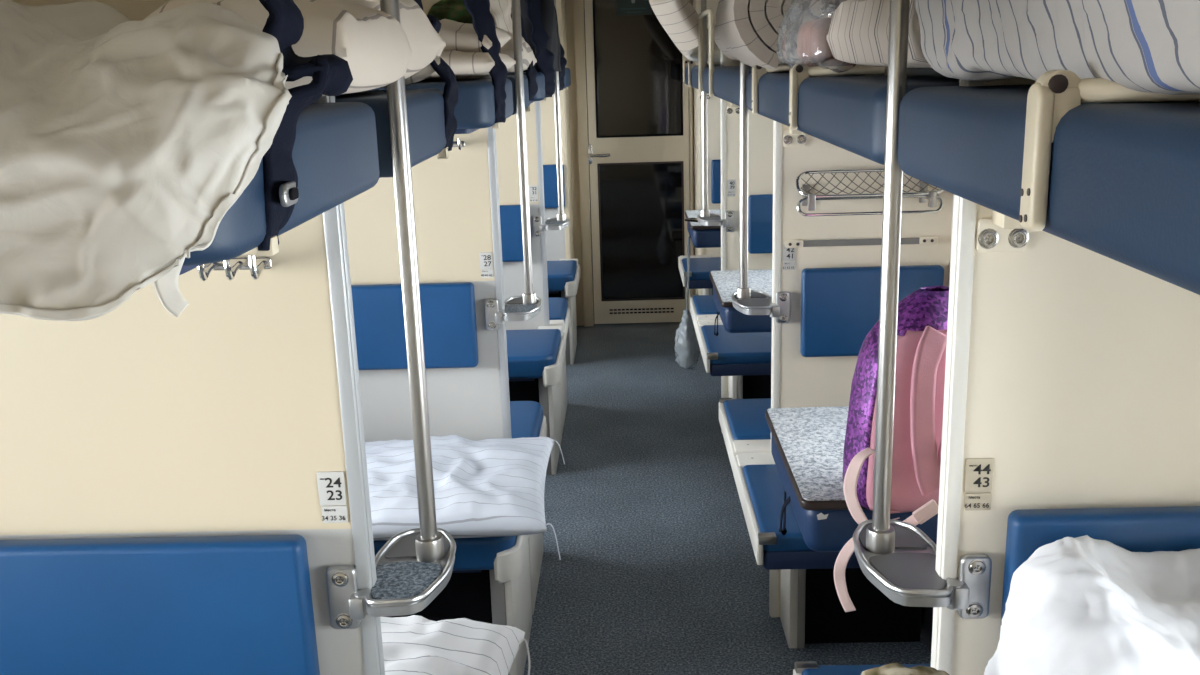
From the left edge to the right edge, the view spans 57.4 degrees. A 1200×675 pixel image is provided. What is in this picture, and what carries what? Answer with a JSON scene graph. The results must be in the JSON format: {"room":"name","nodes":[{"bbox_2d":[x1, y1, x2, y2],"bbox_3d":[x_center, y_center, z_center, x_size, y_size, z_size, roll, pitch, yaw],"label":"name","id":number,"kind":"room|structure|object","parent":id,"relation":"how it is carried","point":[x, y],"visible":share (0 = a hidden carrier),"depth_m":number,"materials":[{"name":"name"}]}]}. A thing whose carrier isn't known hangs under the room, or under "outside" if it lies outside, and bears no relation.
{"room":"train carriage","nodes":[
{"label":"train carriage","id":0,"kind":"room"},
{"bbox_2d":[556,0,576,325],"bbox_3d":[-0.211,-1.205,6.805,0.029,2.450,0.488,-1,14,2],"label":"wall","id":1,"kind":"structure","parent":0,"point":[560,4],"depth_m":6.66,"materials":[{"name":"plastic"}]},
{"bbox_2d":[0,0,1199,674],"bbox_3d":[-0.441,0.146,1.507,2.830,2.450,0.030,-1,14,2],"label":"wall","id":2,"kind":"structure","parent":0,"point":[224,413],"depth_m":1.47,"materials":[{"name":"plastic"}]},
{"bbox_2d":[0,534,319,674],"bbox_3d":[-0.974,0.407,1.544,1.150,0.254,0.048,-1,14,2],"label":"seat backrest","id":3,"kind":"object","parent":2,"relation":"attached to","point":[233,604],"visible":1,"depth_m":1.50,"materials":[{"name":"blue leather"}]},
{"bbox_2d":[197,255,271,280],"bbox_3d":[-0.472,-0.092,1.403,0.090,0.032,0.055,-1,14,2],"label":"coat hook","id":4,"kind":"object","parent":2,"relation":"attached to","point":[252,263],"visible":0.83,"depth_m":1.40,"materials":[{"name":"silver metal"}]},
{"bbox_2d":[179,102,379,274],"bbox_3d":[-1.067,-0.122,1.149,1.571,0.180,0.553,-1,14,2],"label":"upper berth","id":5,"kind":"object","parent":2,"relation":"attached to","point":[335,150],"visible":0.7,"depth_m":1.11,"materials":[{"name":"leather"}]},
{"bbox_2d":[9,0,130,38],"bbox_3d":[-0.737,-0.351,1.274,0.477,0.179,0.164,-1,14,2],"label":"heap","id":6,"kind":"object","parent":5,"relation":"on","point":[83,19],"visible":0.17,"depth_m":1.27,"materials":[{"name":"fabric"}]},
{"bbox_2d":[0,0,291,320],"bbox_3d":[-0.581,-0.218,0.970,0.713,0.333,0.476,-1,14,2],"label":"sheet","id":7,"kind":"object","parent":5,"relation":"on","point":[125,150],"visible":1,"depth_m":0.80,"materials":[{"name":"fabric"}]},
{"bbox_2d":[144,0,411,95],"bbox_3d":[-0.338,-0.321,1.190,0.205,0.114,0.330,-1,14,2],"label":"bed pillow","id":8,"kind":"object","parent":5,"relation":"on","point":[377,50],"visible":0.39,"depth_m":1.07,"materials":[{"name":"fabric"}]},
{"bbox_2d":[258,0,352,250],"bbox_3d":[-0.317,-0.339,0.906,0.212,0.536,0.071,-8,16,-24],"label":"strap","id":9,"kind":"object","parent":5,"relation":"attached to","point":[331,75],"visible":0.88,"depth_m":0.95,"materials":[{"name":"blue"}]},
{"bbox_2d":[317,471,347,522],"bbox_3d":[-0.368,0.220,1.507,0.037,0.075,0.003,-1,14,2],"label":"number plate","id":10,"kind":"object","parent":2,"relation":"attached to","point":[331,485],"visible":1,"depth_m":1.51,"materials":[{"name":"silver metal"}]},
{"bbox_2d":[315,96,384,674],"bbox_3d":[-0.336,0.144,1.504,0.022,2.450,0.038,-1,14,2],"label":"trim","id":11,"kind":"structure","parent":2,"relation":"attached to","point":[334,221],"depth_m":1.48,"materials":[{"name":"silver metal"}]},
{"bbox_2d":[326,0,455,628],"bbox_3d":[-0.301,-0.337,1.445,0.141,1.492,0.247,3,15,18],"label":"pole","id":12,"kind":"object","parent":2,"relation":"attached to","point":[413,566],"visible":0.99,"depth_m":1.54,"materials":[{"name":"metal"}]},
{"bbox_2d":[853,0,991,618],"bbox_3d":[0.419,-0.354,1.425,0.140,1.492,0.247,-6,15,-15],"label":"pole","id":13,"kind":"object","parent":2,"relation":"attached to","point":[897,557],"visible":0.98,"depth_m":1.52,"materials":[{"name":"metal"}]},
{"bbox_2d":[931,79,983,674],"bbox_3d":[0.476,0.124,1.482,0.022,2.450,0.038,-1,14,2],"label":"trim","id":14,"kind":"structure","parent":2,"relation":"attached to","point":[964,210],"depth_m":1.46,"materials":[{"name":"white"}]},
{"bbox_2d":[964,458,993,510],"bbox_3d":[0.512,0.199,1.483,0.037,0.075,0.003,-1,14,2],"label":"number plate","id":15,"kind":"object","parent":2,"relation":"attached to","point":[978,471],"visible":1,"depth_m":1.48,"materials":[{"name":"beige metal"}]},
{"bbox_2d":[1000,506,1199,627],"bbox_3d":[0.753,0.354,1.494,0.403,0.262,0.048,-1,14,2],"label":"seat backrest","id":16,"kind":"object","parent":2,"relation":"attached to","point":[1172,528],"visible":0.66,"depth_m":1.45,"materials":[{"name":"blue leather"}]},
{"bbox_2d":[565,0,694,325],"bbox_3d":[-0.324,-1.269,7.069,2.830,2.450,0.050,-1,14,2],"label":"wall","id":17,"kind":"structure","parent":0,"point":[568,3],"depth_m":7.06,"materials":[{"name":"plastic"}]},
{"bbox_2d":[573,0,693,326],"bbox_3d":[0.227,-1.229,7.028,0.734,2.360,0.125,-1,14,2],"label":"door","id":18,"kind":"structure","parent":17,"relation":"in","point":[638,153],"depth_m":7.05,"materials":[{"name":"beige laminate"}]},
{"bbox_2d":[610,308,673,313],"bbox_3d":[0.277,-0.177,7.295,0.426,0.032,0.004,-1,14,2],"label":"vent grille","id":19,"kind":"object","parent":18,"relation":"attached to","point":[612,310],"depth_m":7.30,"materials":[{"name":"beige"}]},
{"bbox_2d":[540,0,720,294],"bbox_3d":[-0.334,-1.148,6.594,2.830,2.450,0.030,-1,14,2],"label":"wall","id":20,"kind":"structure","parent":0,"point":[713,105],"depth_m":6.57,"materials":[{"name":"plastic"}]},
{"bbox_2d":[543,164,564,207],"bbox_3d":[-0.828,-0.899,6.627,1.228,0.260,0.048,-1,14,2],"label":"cushion","id":21,"kind":"object","parent":20,"relation":"attached to","point":[549,171],"visible":0.14,"depth_m":6.59,"materials":[{"name":"blue leather"}]},
{"bbox_2d":[711,159,720,203],"bbox_3d":[0.865,-0.940,6.581,0.393,0.262,0.048,-1,14,2],"label":"cushion","id":22,"kind":"object","parent":20,"relation":"attached to","point":[715,164],"visible":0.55,"depth_m":6.56,"materials":[{"name":"blue leather"}]},
{"bbox_2d":[494,21,773,397],"bbox_3d":[-0.369,-0.717,4.898,2.830,2.450,0.030,-1,14,2],"label":"wall","id":23,"kind":"structure","parent":0,"point":[760,128],"depth_m":4.87,"materials":[{"name":"plastic"}]},
{"bbox_2d":[500,205,523,261],"bbox_3d":[-0.902,-0.456,4.936,1.150,0.254,0.048,-1,14,2],"label":"cushion","id":24,"kind":"object","parent":23,"relation":"attached to","point":[510,215],"visible":0.02,"depth_m":4.90,"materials":[{"name":"blue leather"}]},
{"bbox_2d":[508,72,546,103],"bbox_3d":[-0.995,-0.987,4.547,1.571,0.180,0.538,-1,14,2],"label":"upper berth","id":25,"kind":"object","parent":23,"relation":"attached to","point":[540,95],"visible":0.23,"depth_m":4.28,"materials":[{"name":"leather"}]},
{"bbox_2d":[525,0,554,96],"bbox_3d":[-0.256,-1.209,4.298,0.076,0.527,0.154,10,18,38],"label":"strap","id":26,"kind":"object","parent":25,"relation":"attached to","point":[544,57],"visible":0.95,"depth_m":4.31,"materials":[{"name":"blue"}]},
{"bbox_2d":[535,101,549,325],"bbox_3d":[-0.264,-0.719,4.895,0.022,2.450,0.038,-1,14,2],"label":"trim","id":27,"kind":"structure","parent":23,"relation":"attached to","point":[537,103],"depth_m":4.91,"materials":[{"name":"silver metal"}]},
{"bbox_2d":[532,0,569,236],"bbox_3d":[-0.223,-1.200,4.836,0.141,1.492,0.247,3,15,18],"label":"pole","id":28,"kind":"object","parent":23,"relation":"attached to","point":[560,222],"visible":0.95,"depth_m":4.93,"materials":[{"name":"metal"}]},
{"bbox_2d":[697,0,734,231],"bbox_3d":[0.485,-1.216,4.817,0.140,1.492,0.247,-6,15,-15],"label":"pole","id":29,"kind":"object","parent":23,"relation":"attached to","point":[705,217],"visible":0.94,"depth_m":4.90,"materials":[{"name":"metal"}]},
{"bbox_2d":[720,50,725,431],"bbox_3d":[0.548,-0.738,4.873,0.022,2.450,0.038,-1,14,2],"label":"trim","id":30,"kind":"structure","parent":23,"relation":"attached to","point":[722,56],"depth_m":4.87,"materials":[{"name":"white"}]},
{"bbox_2d":[748,194,772,253],"bbox_3d":[0.844,-0.509,4.885,0.365,0.262,0.048,-1,14,2],"label":"cushion","id":31,"kind":"object","parent":23,"relation":"attached to","point":[760,207],"visible":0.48,"depth_m":4.87,"materials":[{"name":"blue leather"}]},
{"bbox_2d":[344,0,952,616],"bbox_3d":[-0.405,-0.285,3.203,2.830,2.450,0.030,-1,14,2],"label":"wall","id":32,"kind":"structure","parent":0,"point":[804,381],"depth_m":3.18,"materials":[{"name":"plastic"}]},
{"bbox_2d":[351,282,478,369],"bbox_3d":[-0.938,-0.024,3.240,1.150,0.254,0.048,-1,14,2],"label":"seat backrest","id":33,"kind":"object","parent":32,"relation":"attached to","point":[448,311],"visible":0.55,"depth_m":3.20,"materials":[{"name":"blue leather"}]},
{"bbox_2d":[367,78,512,133],"bbox_3d":[-1.031,-0.558,2.861,1.571,0.180,0.518,-1,14,2],"label":"upper berth","id":34,"kind":"object","parent":32,"relation":"attached to","point":[474,110],"visible":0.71,"depth_m":2.59,"materials":[{"name":"leather"}]},
{"bbox_2d":[426,19,515,78],"bbox_3d":[-0.502,-0.742,2.810,0.520,0.157,0.520,-1,14,2],"label":"mattress","id":35,"kind":"object","parent":34,"relation":"on","point":[462,52],"visible":0.24,"depth_m":2.62,"materials":[{"name":"fabric"}]},
{"bbox_2d":[427,0,472,23],"bbox_3d":[-0.383,-0.839,2.860,0.130,0.086,0.220,-3,14,-4],"label":"cloth bag","id":36,"kind":"object","parent":35,"relation":"on","point":[455,10],"visible":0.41,"depth_m":2.77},
{"bbox_2d":[463,0,507,122],"bbox_3d":[-0.307,-0.778,2.613,0.156,0.529,0.080,-1,14,2],"label":"strap","id":37,"kind":"object","parent":34,"relation":"attached to","point":[483,20],"visible":0.94,"depth_m":2.63,"materials":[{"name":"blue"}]},
{"bbox_2d":[479,252,492,277],"bbox_3d":[-0.332,-0.212,3.203,0.037,0.075,0.003,-1,14,2],"label":"number plate","id":38,"kind":"object","parent":32,"relation":"attached to","point":[486,263],"visible":1,"depth_m":3.20,"materials":[{"name":"silver metal"}]},
{"bbox_2d":[484,74,511,437],"bbox_3d":[-0.300,-0.288,3.200,0.022,2.450,0.038,-1,14,2],"label":"trim","id":39,"kind":"structure","parent":32,"relation":"attached to","point":[491,133],"depth_m":3.21,"materials":[{"name":"silver metal"}]},
{"bbox_2d":[484,0,541,329],"bbox_3d":[-0.261,-0.768,3.140,0.141,1.492,0.247,3,15,18],"label":"pole","id":40,"kind":"object","parent":32,"relation":"attached to","point":[527,306],"visible":0.96,"depth_m":3.22,"materials":[{"name":"metal"}]},
{"bbox_2d":[731,61,790,322],"bbox_3d":[0.439,-0.785,3.121,0.140,1.492,0.247,-6,15,-15],"label":"pole","id":41,"kind":"object","parent":32,"relation":"attached to","point":[747,301],"visible":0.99,"depth_m":3.21,"materials":[{"name":"metal"}]},
{"bbox_2d":[769,61,782,616],"bbox_3d":[0.512,-0.307,3.178,0.022,2.450,0.038,-1,14,2],"label":"trim","id":42,"kind":"structure","parent":32,"relation":"attached to","point":[777,127],"depth_m":3.19,"materials":[{"name":"white"}]},
{"bbox_2d":[782,245,794,269],"bbox_3d":[0.548,-0.233,3.179,0.037,0.075,0.003,-1,14,2],"label":"number plate","id":43,"kind":"object","parent":32,"relation":"attached to","point":[788,253],"visible":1,"depth_m":3.18,"materials":[{"name":"white metal"}]},
{"bbox_2d":[785,236,937,247],"bbox_3d":[0.752,-0.274,3.155,0.436,0.022,0.012,-1,14,2],"label":"towel rail","id":44,"kind":"object","parent":32,"relation":"attached to","point":[922,240],"visible":1,"depth_m":3.16,"materials":[{"name":"grey"}]},
{"bbox_2d":[796,169,943,216],"bbox_3d":[0.756,-0.410,3.073,0.416,0.119,0.112,-1,14,2],"label":"rack","id":45,"kind":"object","parent":32,"relation":"attached to","point":[808,199],"visible":0.85,"depth_m":3.04,"materials":[{"name":"silver metal"}]},
{"bbox_2d":[800,265,943,356],"bbox_3d":[0.788,-0.077,3.190,0.405,0.262,0.048,-1,14,2],"label":"cushion","id":46,"kind":"object","parent":32,"relation":"attached to","point":[840,306],"visible":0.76,"depth_m":3.16,"materials":[{"name":"blue leather"}]},
{"bbox_2d":[693,0,702,294],"bbox_3d":[0.607,-1.225,6.782,0.020,2.450,0.488,-1,14,2],"label":"wall","id":47,"kind":"structure","parent":0,"point":[699,1],"depth_m":6.64,"materials":[{"name":"beige laminate"}]},
{"bbox_2d":[524,322,930,674],"bbox_3d":[-0.380,1.074,2.929,3.030,0.050,9.330,-1,14,2],"label":"floor","id":48,"kind":"structure","parent":0,"point":[657,572],"depth_m":4.03,"materials":[{"name":"carpet"}]},
{"bbox_2d":[374,535,531,674],"bbox_3d":[-0.955,0.725,3.154,1.526,0.550,0.580,-1,14,2],"label":"lower berth","id":49,"kind":"object","parent":48,"relation":"on","point":[489,582],"visible":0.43,"depth_m":2.98,"materials":[{"name":"blue plastic"}]},
{"bbox_2d":[374,536,516,569],"bbox_3d":[-0.971,0.513,3.066,1.508,0.095,0.498,-1,14,2],"label":"cushion","id":50,"kind":"object","parent":49,"relation":"on","point":[477,553],"depth_m":2.81,"materials":[{"name":"blue leather"}]},
{"bbox_2d":[365,435,564,559],"bbox_3d":[-0.429,0.409,2.993,0.651,0.173,0.600,-2,14,0],"label":"bed pillow","id":51,"kind":"object","parent":49,"relation":"on","point":[495,487],"visible":0.73,"depth_m":2.86,"materials":[{"name":"fabric"}]},
{"bbox_2d":[510,401,546,614],"bbox_3d":[-0.946,0.573,3.749,1.518,0.550,0.573,-1,14,2],"label":"lower berth","id":52,"kind":"object","parent":48,"relation":"on","point":[528,420],"visible":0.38,"depth_m":3.70,"materials":[{"name":"leather"}]},
{"bbox_2d":[510,401,542,438],"bbox_3d":[-0.957,0.345,3.725,1.508,0.095,0.490,-1,14,2],"label":"cushion","id":53,"kind":"object","parent":52,"relation":"on","point":[526,416],"depth_m":3.73,"materials":[{"name":"blue leather"}]},
{"bbox_2d":[506,326,565,474],"bbox_3d":[-0.919,0.293,4.850,1.526,0.550,0.580,-1,14,2],"label":"lower berth","id":54,"kind":"object","parent":48,"relation":"on","point":[535,357],"visible":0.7,"depth_m":4.67,"materials":[{"name":"leather"}]},
{"bbox_2d":[506,329,560,378],"bbox_3d":[-0.935,0.081,4.761,1.508,0.095,0.498,-1,14,2],"label":"cushion","id":55,"kind":"object","parent":54,"relation":"on","point":[532,353],"depth_m":4.57,"materials":[{"name":"blue leather"}]},
{"bbox_2d":[549,297,569,433],"bbox_3d":[-0.910,0.142,5.444,1.518,0.550,0.573,-1,14,2],"label":"lower berth","id":56,"kind":"object","parent":48,"relation":"on","point":[559,313],"visible":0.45,"depth_m":5.35,"materials":[{"name":"blue plastic"}]},
{"bbox_2d":[549,297,567,321],"bbox_3d":[-0.921,-0.086,5.421,1.508,0.095,0.490,-1,14,2],"label":"cushion","id":57,"kind":"object","parent":56,"relation":"on","point":[558,307],"depth_m":5.37,"materials":[{"name":"blue leather"}]},
{"bbox_2d":[547,259,579,364],"bbox_3d":[-0.883,-0.137,6.542,1.526,0.550,0.572,-1,14,2],"label":"lower berth","id":58,"kind":"object","parent":48,"relation":"on","point":[563,274],"visible":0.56,"depth_m":6.36,"materials":[{"name":"leather"}]},
{"bbox_2d":[547,260,576,290],"bbox_3d":[-0.900,-0.349,6.453,1.508,0.095,0.490,-1,14,2],"label":"cushion","id":59,"kind":"object","parent":58,"relation":"on","point":[562,274],"depth_m":6.23,"materials":[{"name":"blue leather"}]},
{"bbox_2d":[678,255,720,294],"bbox_3d":[0.754,-0.175,6.489,0.547,0.552,0.589,-1,14,2],"label":"bench","id":60,"kind":"object","parent":48,"relation":"on","point":[701,266],"visible":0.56,"depth_m":6.28,"materials":[{"name":"leather"}]},
{"bbox_2d":[682,257,720,279],"bbox_3d":[0.752,-0.404,6.378,0.533,0.050,0.471,-1,14,2],"label":"cushion","id":61,"kind":"object","parent":60,"relation":"on","point":[700,267],"depth_m":6.30,"materials":[{"name":"blue leather"}]},
{"bbox_2d":[690,294,720,331],"bbox_3d":[0.731,0.107,5.378,0.547,0.552,0.529,-1,14,2],"label":"bench","id":62,"kind":"object","parent":48,"relation":"on","point":[702,307],"visible":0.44,"depth_m":5.29,"materials":[{"name":"blue plastic"}]},
{"bbox_2d":[693,295,718,314],"bbox_3d":[0.731,-0.148,5.370,0.533,0.050,0.411,-1,14,2],"label":"cushion","id":63,"kind":"object","parent":62,"relation":"on","point":[702,304],"depth_m":5.33,"materials":[{"name":"blue leather"}]},
{"bbox_2d":[696,320,771,398],"bbox_3d":[0.719,0.252,4.811,0.547,0.552,0.626,-1,14,2],"label":"bench","id":64,"kind":"object","parent":48,"relation":"on","point":[745,358],"visible":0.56,"depth_m":4.62,"materials":[{"name":"leather"}]},
{"bbox_2d":[701,325,771,363],"bbox_3d":[0.717,0.023,4.700,0.533,0.050,0.508,-1,14,2],"label":"cushion","id":65,"kind":"object","parent":64,"relation":"on","point":[724,348],"depth_m":4.56,"materials":[{"name":"blue leather"}]},
{"bbox_2d":[719,398,770,471],"bbox_3d":[0.695,0.539,3.683,0.547,0.552,0.529,-1,14,2],"label":"bench","id":66,"kind":"object","parent":48,"relation":"on","point":[745,428],"visible":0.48,"depth_m":3.60,"materials":[{"name":"leather"}]},
{"bbox_2d":[723,398,770,439],"bbox_3d":[0.695,0.284,3.674,0.533,0.050,0.411,-1,14,2],"label":"cushion","id":67,"kind":"object","parent":66,"relation":"on","point":[743,419],"depth_m":3.65,"materials":[{"name":"blue leather"}]},
{"bbox_2d":[733,453,921,647],"bbox_3d":[0.683,0.683,3.115,0.547,0.552,0.626,-1,14,2],"label":"bench","id":68,"kind":"object","parent":48,"relation":"on","point":[811,609],"visible":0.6,"depth_m":3.25,"materials":[{"name":"leather"}]},
{"bbox_2d":[742,464,812,550],"bbox_3d":[0.681,0.454,3.004,0.533,0.050,0.508,-1,14,2],"label":"cushion","id":69,"kind":"object","parent":68,"relation":"on","point":[763,489],"depth_m":2.92,"materials":[{"name":"blue leather"}]},
{"bbox_2d":[793,661,930,674],"bbox_3d":[0.659,0.970,1.987,0.547,0.552,0.529,-1,14,2],"label":"bench","id":70,"kind":"object","parent":48,"relation":"on","point":[810,667],"visible":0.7,"depth_m":2.16,"materials":[{"name":"blue plastic"}]},
{"bbox_3d":[-0.982,1.005,2.053,1.518,0.550,0.573,-1,14,2],"label":"lower berth","id":71,"kind":"object","parent":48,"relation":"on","visible":0},
{"bbox_2d":[380,615,529,674],"bbox_3d":[-0.426,0.634,1.925,0.564,0.176,0.503,-1,13,3],"label":"mattress","id":72,"kind":"object","parent":71,"relation":"on","point":[414,644],"visible":0.46,"depth_m":1.98,"materials":[{"name":"fabric"}]},
{"bbox_3d":[0.647,1.119,1.403,0.547,0.552,0.591,-1,14,2],"label":"bench","id":73,"kind":"object","parent":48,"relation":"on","visible":0},
{"bbox_2d":[861,663,948,674],"bbox_3d":[0.390,0.645,1.322,0.120,0.470,0.260,-1,14,2],"label":"bundle","id":74,"kind":"object","parent":73,"relation":"on","point":[892,668],"visible":1,"depth_m":1.35,"materials":[{"name":"beige fabric"}]},
{"bbox_2d":[984,535,1199,674],"bbox_3d":[0.701,0.585,1.207,0.516,0.555,0.634,-1,14,2],"label":"pillow","id":75,"kind":"object","parent":73,"relation":"on","point":[1082,605],"visible":1,"depth_m":1.30,"materials":[{"name":"fabric"}]},
{"bbox_2d":[948,194,953,286],"bbox_3d":[1.037,-0.172,2.582,0.080,2.450,9.330,-1,14,2],"label":"wall","id":76,"kind":"structure","parent":0,"point":[953,194],"depth_m":3.15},
{"bbox_2d":[683,60,719,99],"bbox_3d":[0.750,-1.323,5.678,0.596,0.235,1.615,-1,14,2],"label":"side upper berth","id":77,"kind":"object","parent":76,"relation":"attached to","point":[690,68],"visible":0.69,"depth_m":5.56,"materials":[{"name":"leather"}]},
{"bbox_2d":[649,0,715,60],"bbox_3d":[0.434,-1.587,5.626,0.260,0.331,0.460,-5,15,-12],"label":"mattress","id":78,"kind":"object","parent":77,"relation":"on","point":[678,18],"visible":0.71,"depth_m":5.48,"materials":[{"name":"fabric"}]},
{"bbox_2d":[685,44,719,62],"bbox_3d":[0.541,-1.365,5.266,0.240,0.087,0.400,-1,14,2],"label":"bed pillow","id":79,"kind":"object","parent":77,"relation":"on","point":[692,54],"visible":0.32,"depth_m":5.10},
{"bbox_2d":[686,65,719,88],"bbox_3d":[0.757,-1.354,5.659,0.580,0.112,1.595,-1,14,2],"label":"cushion","id":80,"kind":"object","parent":77,"relation":"on","point":[692,78],"depth_m":5.51,"materials":[{"name":"leather"}]},
{"bbox_2d":[685,210,720,247],"bbox_3d":[0.766,-0.407,5.840,0.606,0.480,0.576,-1,14,2],"label":"side table","id":81,"kind":"object","parent":76,"relation":"attached to","point":[702,236],"visible":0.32,"depth_m":5.54,"materials":[{"name":"blue"}]},
{"bbox_2d":[674,237,699,369],"bbox_3d":[0.450,-0.173,5.725,0.138,0.712,0.268,-1,14,2],"label":"bag","id":82,"kind":"object","parent":81,"relation":"hanging from","point":[687,349],"visible":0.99,"depth_m":5.69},
{"bbox_2d":[703,66,751,114],"bbox_3d":[0.723,-0.887,4.016,0.580,0.208,1.680,-1,14,2],"label":"side upper berth","id":83,"kind":"object","parent":76,"relation":"attached to","point":[726,79],"visible":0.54,"depth_m":3.85,"materials":[{"name":"leather"}]},
{"bbox_2d":[698,8,714,96],"bbox_3d":[0.435,-1.169,4.503,0.022,0.334,0.632,-1,14,2],"label":"guard rail","id":84,"kind":"object","parent":83,"relation":"attached to","point":[710,12],"visible":0.96,"depth_m":4.24,"materials":[{"name":"silver metal"}]},
{"bbox_2d":[714,24,737,59],"bbox_3d":[0.611,-1.246,4.438,0.268,0.248,0.582,-1,14,2],"label":"mattress","id":85,"kind":"object","parent":83,"relation":"on","point":[719,43],"visible":0.02,"depth_m":4.58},
{"bbox_2d":[709,269,771,335],"bbox_3d":[0.730,0.031,4.116,0.606,0.480,0.576,-1,14,2],"label":"side table","id":86,"kind":"object","parent":76,"relation":"attached to","point":[725,283],"visible":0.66,"depth_m":3.95,"materials":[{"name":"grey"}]},
{"bbox_2d":[765,406,937,551],"bbox_3d":[0.694,0.465,2.413,0.606,0.480,0.576,-1,14,2],"label":"side table","id":87,"kind":"object","parent":76,"relation":"attached to","point":[807,443],"visible":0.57,"depth_m":2.26,"materials":[{"name":"laminate"}]},
{"bbox_2d":[834,286,948,611],"bbox_3d":[0.560,0.198,2.032,0.358,0.556,0.227,-7,15,-21],"label":"backpack","id":88,"kind":"object","parent":87,"relation":"on","point":[922,321],"visible":0.64,"depth_m":1.97,"materials":[{"name":"pink fabric"}]},
{"bbox_2d":[747,63,959,164],"bbox_3d":[0.679,-0.468,2.318,0.596,0.235,1.680,-1,14,2],"label":"upper bunk","id":89,"kind":"object","parent":76,"relation":"attached to","point":[846,110],"visible":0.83,"depth_m":1.96,"materials":[{"name":"leather"}]},
{"bbox_2d":[716,0,829,69],"bbox_3d":[0.463,-0.833,2.818,0.299,0.279,0.500,-1,14,2],"label":"mattress","id":90,"kind":"object","parent":89,"relation":"on","point":[748,29],"visible":0.6,"depth_m":2.59,"materials":[{"name":"fabric"}]},
{"bbox_2d":[777,0,855,72],"bbox_3d":[0.445,-0.637,2.235,0.165,0.198,0.390,-1,14,2],"label":"plastic bag","id":91,"kind":"object","parent":89,"relation":"on","point":[812,46],"visible":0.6,"depth_m":2.25,"materials":[{"name":"plastic"}]},
{"bbox_2d":[827,0,931,67],"bbox_3d":[0.642,-0.504,1.737,0.453,0.152,0.640,-2,14,2],"label":"mattress","id":92,"kind":"object","parent":89,"relation":"on","point":[858,33],"visible":0.23,"depth_m":1.73,"materials":[{"name":"fabric"}]},
{"bbox_2d":[921,607,932,652],"bbox_3d":[0.986,0.885,2.552,0.070,0.420,8.750,-1,14,2],"label":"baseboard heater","id":93,"kind":"object","parent":76,"relation":"attached to","point":[927,612],"depth_m":3.25,"materials":[{"name":"black"}]},
{"bbox_2d":[898,69,1199,294],"bbox_3d":[0.642,-0.022,0.565,0.596,0.235,1.772,-1,14,2],"label":"upper bunk","id":94,"kind":"object","parent":76,"relation":"attached to","point":[1107,168],"visible":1,"depth_m":0.87,"materials":[{"name":"leather"}]},
{"bbox_2d":[915,0,1199,94],"bbox_3d":[0.493,-0.337,0.702,0.257,0.362,1.348,-1,14,2],"label":"mattress","id":95,"kind":"object","parent":94,"relation":"on","point":[1147,46],"visible":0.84,"depth_m":0.92,"materials":[{"name":"fabric"}]},
{"bbox_3d":[-1.871,-0.103,2.661,0.080,2.450,9.330,-1,14,2],"label":"wall","id":96,"kind":"structure","parent":0,"visible":0},
{"bbox_2d":[335,89,448,177],"bbox_3d":[-1.053,-0.283,1.778,1.573,0.180,0.498,-1,14,2],"label":"upper berth","id":97,"kind":"object","parent":96,"relation":"attached to","point":[425,107],"visible":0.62,"depth_m":1.66,"materials":[{"name":"leather"}]},
{"bbox_2d":[341,0,443,78],"bbox_3d":[-0.467,-0.463,1.647,0.380,0.191,0.420,-1,14,4],"label":"mattress","id":98,"kind":"object","parent":97,"relation":"on","point":[425,42],"visible":0.05,"depth_m":1.72,"materials":[{"name":"fabric"}]},
{"bbox_2d":[379,35,445,87],"bbox_3d":[-0.430,-0.509,1.944,0.300,0.134,0.199,-3,14,-4],"label":"bed pillow","id":99,"kind":"object","parent":97,"relation":"on","point":[428,70],"visible":0.16,"depth_m":1.89,"materials":[{"name":"fabric"}]},
{"bbox_2d":[414,0,458,150],"bbox_3d":[-0.316,-0.581,1.866,0.118,0.528,0.066,1,15,12],"label":"strap","id":100,"kind":"object","parent":97,"relation":"attached to","point":[451,90],"visible":0.66,"depth_m":1.90,"materials":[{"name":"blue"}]},
{"bbox_2d":[507,75,529,114],"bbox_3d":[-1.017,-0.714,3.474,1.573,0.180,0.498,-1,14,2],"label":"upper berth","id":101,"kind":"object","parent":96,"relation":"attached to","point":[510,77],"visible":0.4,"depth_m":3.45,"materials":[{"name":"leather"}]},
{"bbox_2d":[499,31,536,72],"bbox_3d":[-0.348,-0.904,3.441,0.259,0.147,0.561,-1,14,1],"label":"bed pillow","id":102,"kind":"object","parent":101,"relation":"on","point":[528,56],"visible":0.16,"depth_m":3.34,"materials":[{"name":"fabric"}]},
{"bbox_2d":[511,8,537,100],"bbox_3d":[-0.277,-1.031,3.578,0.134,0.508,0.079,2,15,15],"label":"strap","id":103,"kind":"object","parent":101,"relation":"attached to","point":[531,73],"visible":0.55,"depth_m":3.60,"materials":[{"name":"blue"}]},
{"bbox_3d":[-0.981,-1.145,5.169,1.573,0.180,0.498,-1,14,2],"label":"upper berth","id":104,"kind":"object","parent":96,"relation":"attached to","visible":0},
{"bbox_2d":[557,19,566,90],"bbox_3d":[-0.226,-1.444,5.231,0.126,0.522,0.066,-1,14,2],"label":"strap","id":105,"kind":"object","parent":104,"relation":"attached to","point":[563,61],"visible":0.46,"depth_m":5.27,"materials":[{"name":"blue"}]},
{"bbox_3d":[-1.091,-1.209,3.245,1.500,0.060,0.469,-1,14,2],"label":"shelf","id":106,"kind":"object","parent":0,"visible":0},
{"bbox_2d":[489,0,512,33],"bbox_3d":[-0.298,-1.021,3.282,0.091,0.351,0.263,1,14,9],"label":"sheet","id":107,"kind":"object","parent":106,"relation":"hanging from","point":[500,10],"visible":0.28,"depth_m":3.24,"materials":[{"name":"fabric"}]},
{"bbox_3d":[-1.066,-1.511,4.433,1.500,0.060,0.500,-1,14,2],"label":"shelf","id":108,"kind":"object","parent":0,"visible":0},
{"bbox_2d":[520,0,560,71],"bbox_3d":[-0.270,-1.304,4.472,0.205,0.434,0.356,-1,14,2],"label":"jacket","id":109,"kind":"object","parent":108,"relation":"hanging from","point":[548,10],"visible":0.41,"depth_m":4.34,"materials":[{"name":"black fabric"}]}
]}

